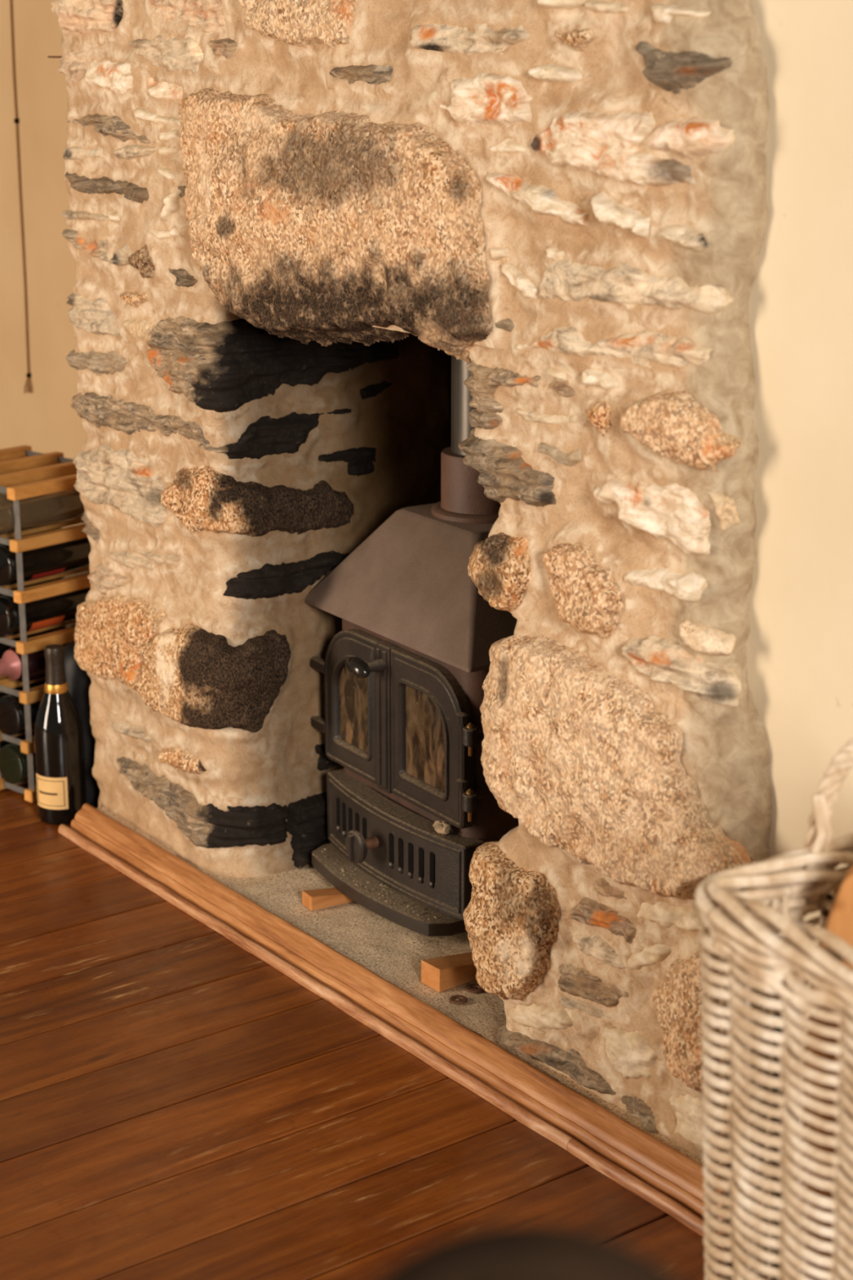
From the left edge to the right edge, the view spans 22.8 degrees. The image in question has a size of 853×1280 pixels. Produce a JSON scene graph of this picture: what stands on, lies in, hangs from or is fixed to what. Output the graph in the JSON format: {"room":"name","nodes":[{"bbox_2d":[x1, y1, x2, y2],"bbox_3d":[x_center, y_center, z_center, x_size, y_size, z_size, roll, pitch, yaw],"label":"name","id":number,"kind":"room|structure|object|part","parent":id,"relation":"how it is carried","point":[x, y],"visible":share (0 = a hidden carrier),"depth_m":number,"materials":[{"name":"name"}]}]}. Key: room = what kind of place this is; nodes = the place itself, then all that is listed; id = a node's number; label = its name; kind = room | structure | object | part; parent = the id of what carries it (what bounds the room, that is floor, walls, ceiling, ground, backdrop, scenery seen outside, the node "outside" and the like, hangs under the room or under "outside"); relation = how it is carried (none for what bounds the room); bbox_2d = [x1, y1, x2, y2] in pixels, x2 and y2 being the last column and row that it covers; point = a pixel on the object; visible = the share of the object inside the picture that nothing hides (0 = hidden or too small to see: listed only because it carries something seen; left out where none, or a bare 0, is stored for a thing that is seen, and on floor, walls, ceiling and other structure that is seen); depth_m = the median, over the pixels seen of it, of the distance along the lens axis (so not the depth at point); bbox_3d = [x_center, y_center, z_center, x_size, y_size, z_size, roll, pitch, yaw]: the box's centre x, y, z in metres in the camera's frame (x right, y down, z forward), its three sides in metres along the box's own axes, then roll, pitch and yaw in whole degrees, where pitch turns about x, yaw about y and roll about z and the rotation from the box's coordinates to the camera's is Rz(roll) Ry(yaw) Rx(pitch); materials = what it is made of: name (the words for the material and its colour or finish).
{"room":"living room","nodes":[
{"label":"living room","id":0,"kind":"room"},
{"bbox_2d":[0,0,86,573],"bbox_3d":[-0.869,-1.117,4.395,0.100,2.450,2.100,-12,20,-35],"label":"wall","id":1,"kind":"structure","parent":0,"point":[44,420],"depth_m":4.29,"materials":[{"name":"beige paint"}]},
{"bbox_2d":[9,0,31,393],"bbox_3d":[-0.835,-0.934,4.308,0.010,0.872,0.034,-12,20,-35],"label":"cable","id":2,"kind":"object","parent":1,"relation":"attached to","point":[28,382],"visible":1,"depth_m":4.31,"materials":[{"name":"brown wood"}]},
{"bbox_2d":[0,675,795,1279],"bbox_3d":[-1.322,0.904,1.893,4.165,0.060,4.900,-12,20,-35],"label":"floor","id":3,"kind":"structure","parent":0,"point":[175,1104],"depth_m":2.75,"materials":[{"name":"brown wood"}]},
{"bbox_2d":[0,444,90,802],"bbox_3d":[-0.755,-0.040,3.997,0.318,0.589,0.279,14,21,39],"label":"wine rack","id":4,"kind":"object","parent":3,"relation":"on","point":[24,473],"visible":0.38,"depth_m":3.85,"materials":[{"name":"brown wood"}]},
{"bbox_2d":[0,731,34,748],"bbox_3d":[-0.747,0.183,4.070,0.075,0.075,0.300,14,21,39],"label":"wine bottle","id":5,"kind":"object","parent":4,"relation":"in","point":[2,743],"visible":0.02,"depth_m":3.99,"materials":[{"name":"black glass"}]},
{"bbox_2d":[0,736,35,784],"bbox_3d":[-0.673,0.200,4.008,0.075,0.075,0.300,14,21,39],"label":"wine bottle","id":6,"kind":"object","parent":4,"relation":"in","point":[13,762],"visible":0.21,"depth_m":3.89,"materials":[{"name":"green glass"}]},
{"bbox_2d":[0,694,41,735],"bbox_3d":[-0.673,0.110,3.982,0.075,0.075,0.300,14,21,39],"label":"wine bottle","id":7,"kind":"object","parent":4,"relation":"in","point":[12,722],"visible":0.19,"depth_m":3.87,"materials":[{"name":"black glass"}]},
{"bbox_2d":[0,679,45,697],"bbox_3d":[-0.747,0.092,4.044,0.075,0.075,0.300,14,21,39],"label":"wine bottle","id":8,"kind":"object","parent":4,"relation":"in","point":[40,682],"visible":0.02,"depth_m":3.99,"materials":[{"name":"black glass"}]},
{"bbox_2d":[0,528,60,544],"bbox_3d":[-0.747,-0.181,3.966,0.075,0.075,0.300,14,21,39],"label":"wine bottle","id":9,"kind":"object","parent":4,"relation":"in","point":[57,528],"visible":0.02,"depth_m":3.94,"materials":[{"name":"black glass"}]},
{"bbox_2d":[0,642,70,681],"bbox_3d":[-0.716,0.032,3.909,0.075,0.075,0.301,14,21,39],"label":"wine bottle","id":10,"kind":"object","parent":4,"relation":"in","point":[11,664],"visible":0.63,"depth_m":3.85,"materials":[{"name":"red glass"}]},
{"bbox_2d":[0,622,75,658],"bbox_3d":[-0.747,0.001,4.018,0.075,0.075,0.300,14,21,39],"label":"wine bottle","id":11,"kind":"object","parent":4,"relation":"in","point":[3,647],"visible":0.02,"depth_m":3.98,"materials":[{"name":"black glass"}]},
{"bbox_2d":[0,488,84,535],"bbox_3d":[-0.686,-0.250,3.864,0.075,0.075,0.300,14,21,39],"label":"wine bottle","id":12,"kind":"object","parent":4,"relation":"in","point":[39,511],"visible":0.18,"depth_m":3.81,"materials":[{"name":"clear glass"}]},
{"bbox_2d":[0,570,89,595],"bbox_3d":[-0.747,-0.090,3.992,0.075,0.075,0.300,14,21,39],"label":"wine bottle","id":13,"kind":"object","parent":4,"relation":"in","point":[88,571],"visible":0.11,"depth_m":3.99,"materials":[{"name":"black glass"}]},
{"bbox_2d":[0,537,90,586],"bbox_3d":[-0.673,-0.163,3.904,0.075,0.076,0.300,14,21,39],"label":"wine bottle","id":14,"kind":"object","parent":4,"relation":"in","point":[48,561],"visible":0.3,"depth_m":3.83,"materials":[{"name":"black glass"}]},
{"bbox_2d":[0,587,90,638],"bbox_3d":[-0.679,-0.070,3.923,0.075,0.076,0.300,14,21,39],"label":"wine bottle","id":15,"kind":"object","parent":4,"relation":"in","point":[55,610],"visible":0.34,"depth_m":3.85,"materials":[{"name":"black glass"}]},
{"bbox_2d":[34,644,86,824],"bbox_3d":[-0.658,0.165,3.775,0.088,0.325,0.087,-12,20,-35],"label":"wine bottle","id":16,"kind":"object","parent":3,"relation":"on","point":[59,748],"visible":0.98,"depth_m":3.75,"materials":[{"name":"black glass"}]},
{"bbox_2d":[39,790,57,795],"bbox_3d":[-0.676,0.273,3.766,0.039,0.004,0.005,7,18,24],"label":"print","id":17,"kind":"object","parent":16,"relation":"on","point":[41,792],"depth_m":3.76,"materials":[{"name":"brown paper"}]},
{"bbox_2d":[62,780,65,806],"bbox_3d":[-0.646,0.274,3.762,0.001,0.048,0.001,-12,20,-35],"label":"print","id":18,"kind":"object","parent":16,"relation":"on","point":[64,781],"depth_m":3.76,"materials":[{"name":"brown paper"}]},
{"bbox_2d":[63,640,100,808],"bbox_3d":[-0.623,0.150,3.861,0.094,0.308,0.094,-12,20,-35],"label":"wine bottle","id":19,"kind":"object","parent":3,"relation":"on","point":[78,681],"visible":0.22,"depth_m":3.81,"materials":[{"name":"black glass"}]},
{"bbox_2d":[96,806,721,1166],"bbox_3d":[0.097,0.427,3.297,0.544,0.008,1.568,-12,20,-35],"label":"hearth slab","id":20,"kind":"object","parent":3,"relation":"on","point":[395,953],"visible":0.12,"depth_m":3.19,"materials":[{"name":"stone"}]},
{"bbox_2d":[302,887,353,911],"bbox_3d":[-0.124,0.399,3.352,0.150,0.024,0.032,-9,18,-29],"label":"wedge","id":21,"kind":"object","parent":20,"relation":"on","point":[317,899],"visible":0.49,"depth_m":3.32,"materials":[{"name":"brown wood"}]},
{"bbox_2d":[304,355,519,937],"bbox_3d":[0.039,-0.112,3.280,0.404,1.050,0.499,-10,19,-32],"label":"wood stove","id":22,"kind":"object","parent":20,"relation":"on","point":[406,671],"visible":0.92,"depth_m":3.22,"materials":[{"name":"paint"}]},
{"bbox_3d":[-0.111,0.101,3.354,0.004,0.143,0.099,-10,19,-32],"label":"glass pane","id":23,"kind":"part","parent":22,"relation":"part of","materials":[{"name":"brown glass"}]},
{"bbox_3d":[-0.115,0.097,3.357,0.024,0.234,0.163,-10,19,-32],"label":"door","id":24,"kind":"part","parent":22,"relation":"part of","materials":[{"name":"black metal"}]},
{"bbox_3d":[-0.113,0.322,3.281,0.020,0.052,0.052,-10,19,-32],"label":"air knob","id":25,"kind":"part","parent":22,"relation":"part of","materials":[{"name":"black metal"}]},
{"bbox_3d":[-0.105,0.042,3.233,0.029,0.029,0.056,-10,19,-32],"label":"door knob","id":26,"kind":"part","parent":22,"relation":"part of","materials":[{"name":"black metal"}]},
{"bbox_3d":[-0.093,0.318,3.293,0.034,0.018,0.018,-10,19,-32],"label":"knob stem","id":27,"kind":"part","parent":22,"relation":"part of","materials":[{"name":"metal"}]},
{"bbox_3d":[-0.078,0.040,3.234,0.034,0.020,0.020,-10,19,-32],"label":"knob stem","id":28,"kind":"part","parent":22,"relation":"part of","materials":[{"name":"black metal"}]},
{"bbox_3d":[-0.048,0.317,3.305,0.062,0.120,0.402,-10,19,-32],"label":"ash door","id":29,"kind":"part","parent":22,"relation":"part of","materials":[{"name":"black metal"}]},
{"bbox_2d":[304,502,517,672],"bbox_3d":[0.072,-0.112,3.289,0.340,0.165,0.478,-10,19,-32],"label":"hood","id":30,"kind":"object","parent":22,"relation":"attached to","point":[408,584],"depth_m":3.21,"materials":[{"name":"paint"}]},
{"bbox_3d":[0.003,0.149,3.188,0.004,0.143,0.119,-10,19,-32],"label":"glass pane","id":31,"kind":"part","parent":22,"relation":"part of","materials":[{"name":"brown glass"}]},
{"bbox_3d":[0.005,0.147,3.181,0.024,0.234,0.199,-10,19,-32],"label":"door","id":32,"kind":"part","parent":22,"relation":"part of","materials":[{"name":"black metal"}]},
{"bbox_2d":[432,820,450,835],"bbox_3d":[0.023,0.283,3.171,0.030,0.025,0.025,7,17,22],"label":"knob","id":33,"kind":"object","parent":22,"relation":"on","point":[443,828],"visible":1,"depth_m":3.16,"materials":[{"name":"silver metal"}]},
{"bbox_2d":[57,803,768,1255],"bbox_3d":[-0.122,0.502,3.101,0.056,0.049,1.700,-12,20,-35],"label":"trim","id":34,"kind":"structure","parent":20,"relation":"attached to","point":[648,1167],"depth_m":2.95,"materials":[{"name":"brown wood"}]},
{"bbox_2d":[421,951,476,992],"bbox_3d":[0.083,0.466,3.096,0.200,0.036,0.043,-12,20,-37],"label":"wood block","id":35,"kind":"object","parent":20,"relation":"on","point":[441,974],"visible":0.46,"depth_m":3.04,"materials":[{"name":"brown wood"}]},
{"bbox_2d":[448,995,467,1004],"bbox_3d":[0.045,0.510,2.998,0.026,0.003,0.026,-12,20,-35],"label":"washer","id":36,"kind":"object","parent":20,"relation":"on","point":[452,999],"visible":1,"depth_m":2.99,"materials":[{"name":"metal"}]},
{"bbox_2d":[465,983,484,993],"bbox_3d":[0.070,0.500,3.034,0.028,0.003,0.028,-12,20,-35],"label":"washer","id":37,"kind":"object","parent":20,"relation":"on","point":[468,988],"visible":0.88,"depth_m":3.03,"materials":[{"name":"metal"}]},
{"bbox_2d":[50,0,773,1188],"bbox_3d":[0.110,-0.721,3.019,0.708,2.455,1.654,-12,20,-35],"label":"chimney breast","id":38,"kind":"object","parent":3,"relation":"on","point":[287,222],"visible":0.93,"depth_m":2.69,"materials":[{"name":"stone"}]},
{"bbox_2d":[47,55,62,57],"bbox_3d":[-0.615,-0.975,3.533,0.065,0.003,0.018,11,19,34],"label":"nail","id":39,"kind":"object","parent":38,"relation":"attached to","point":[48,56],"visible":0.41,"depth_m":3.54,"materials":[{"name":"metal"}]},
{"bbox_2d":[377,1223,679,1279],"bbox_3d":[0.051,0.621,1.102,0.400,0.921,0.442,1,16,3],"label":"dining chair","id":40,"kind":"object","parent":3,"relation":"on","point":[531,1251],"visible":1,"depth_m":0.80,"materials":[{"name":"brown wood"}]},
{"bbox_2d":[695,737,852,1279],"bbox_3d":[0.545,0.480,1.958,0.448,0.712,0.475,-12,20,-35],"label":"basket","id":41,"kind":"object","parent":3,"relation":"on","point":[749,932],"visible":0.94,"depth_m":1.92,"materials":[{"name":"beige wicker"}]},
{"bbox_2d":[793,865,852,1279],"bbox_3d":[0.418,0.380,1.985,0.121,0.508,0.077,5,17,14],"label":"log","id":42,"kind":"object","parent":41,"relation":"in","point":[839,922],"visible":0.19,"depth_m":1.97,"materials":[{"name":"brown wood"}]},
{"bbox_3d":[0.425,0.161,2.054,0.157,0.150,0.022,-12,20,-35],"label":"handle","id":43,"kind":"part","parent":41,"relation":"part of","materials":[{"name":"beige wicker"}]},
{"bbox_2d":[746,0,852,1189],"bbox_3d":[1.425,-0.198,1.182,0.300,2.450,3.400,-12,20,-35],"label":"wall","id":44,"kind":"structure","parent":0,"point":[800,642],"depth_m":2.31,"materials":[{"name":"beige paint"}]}
]}

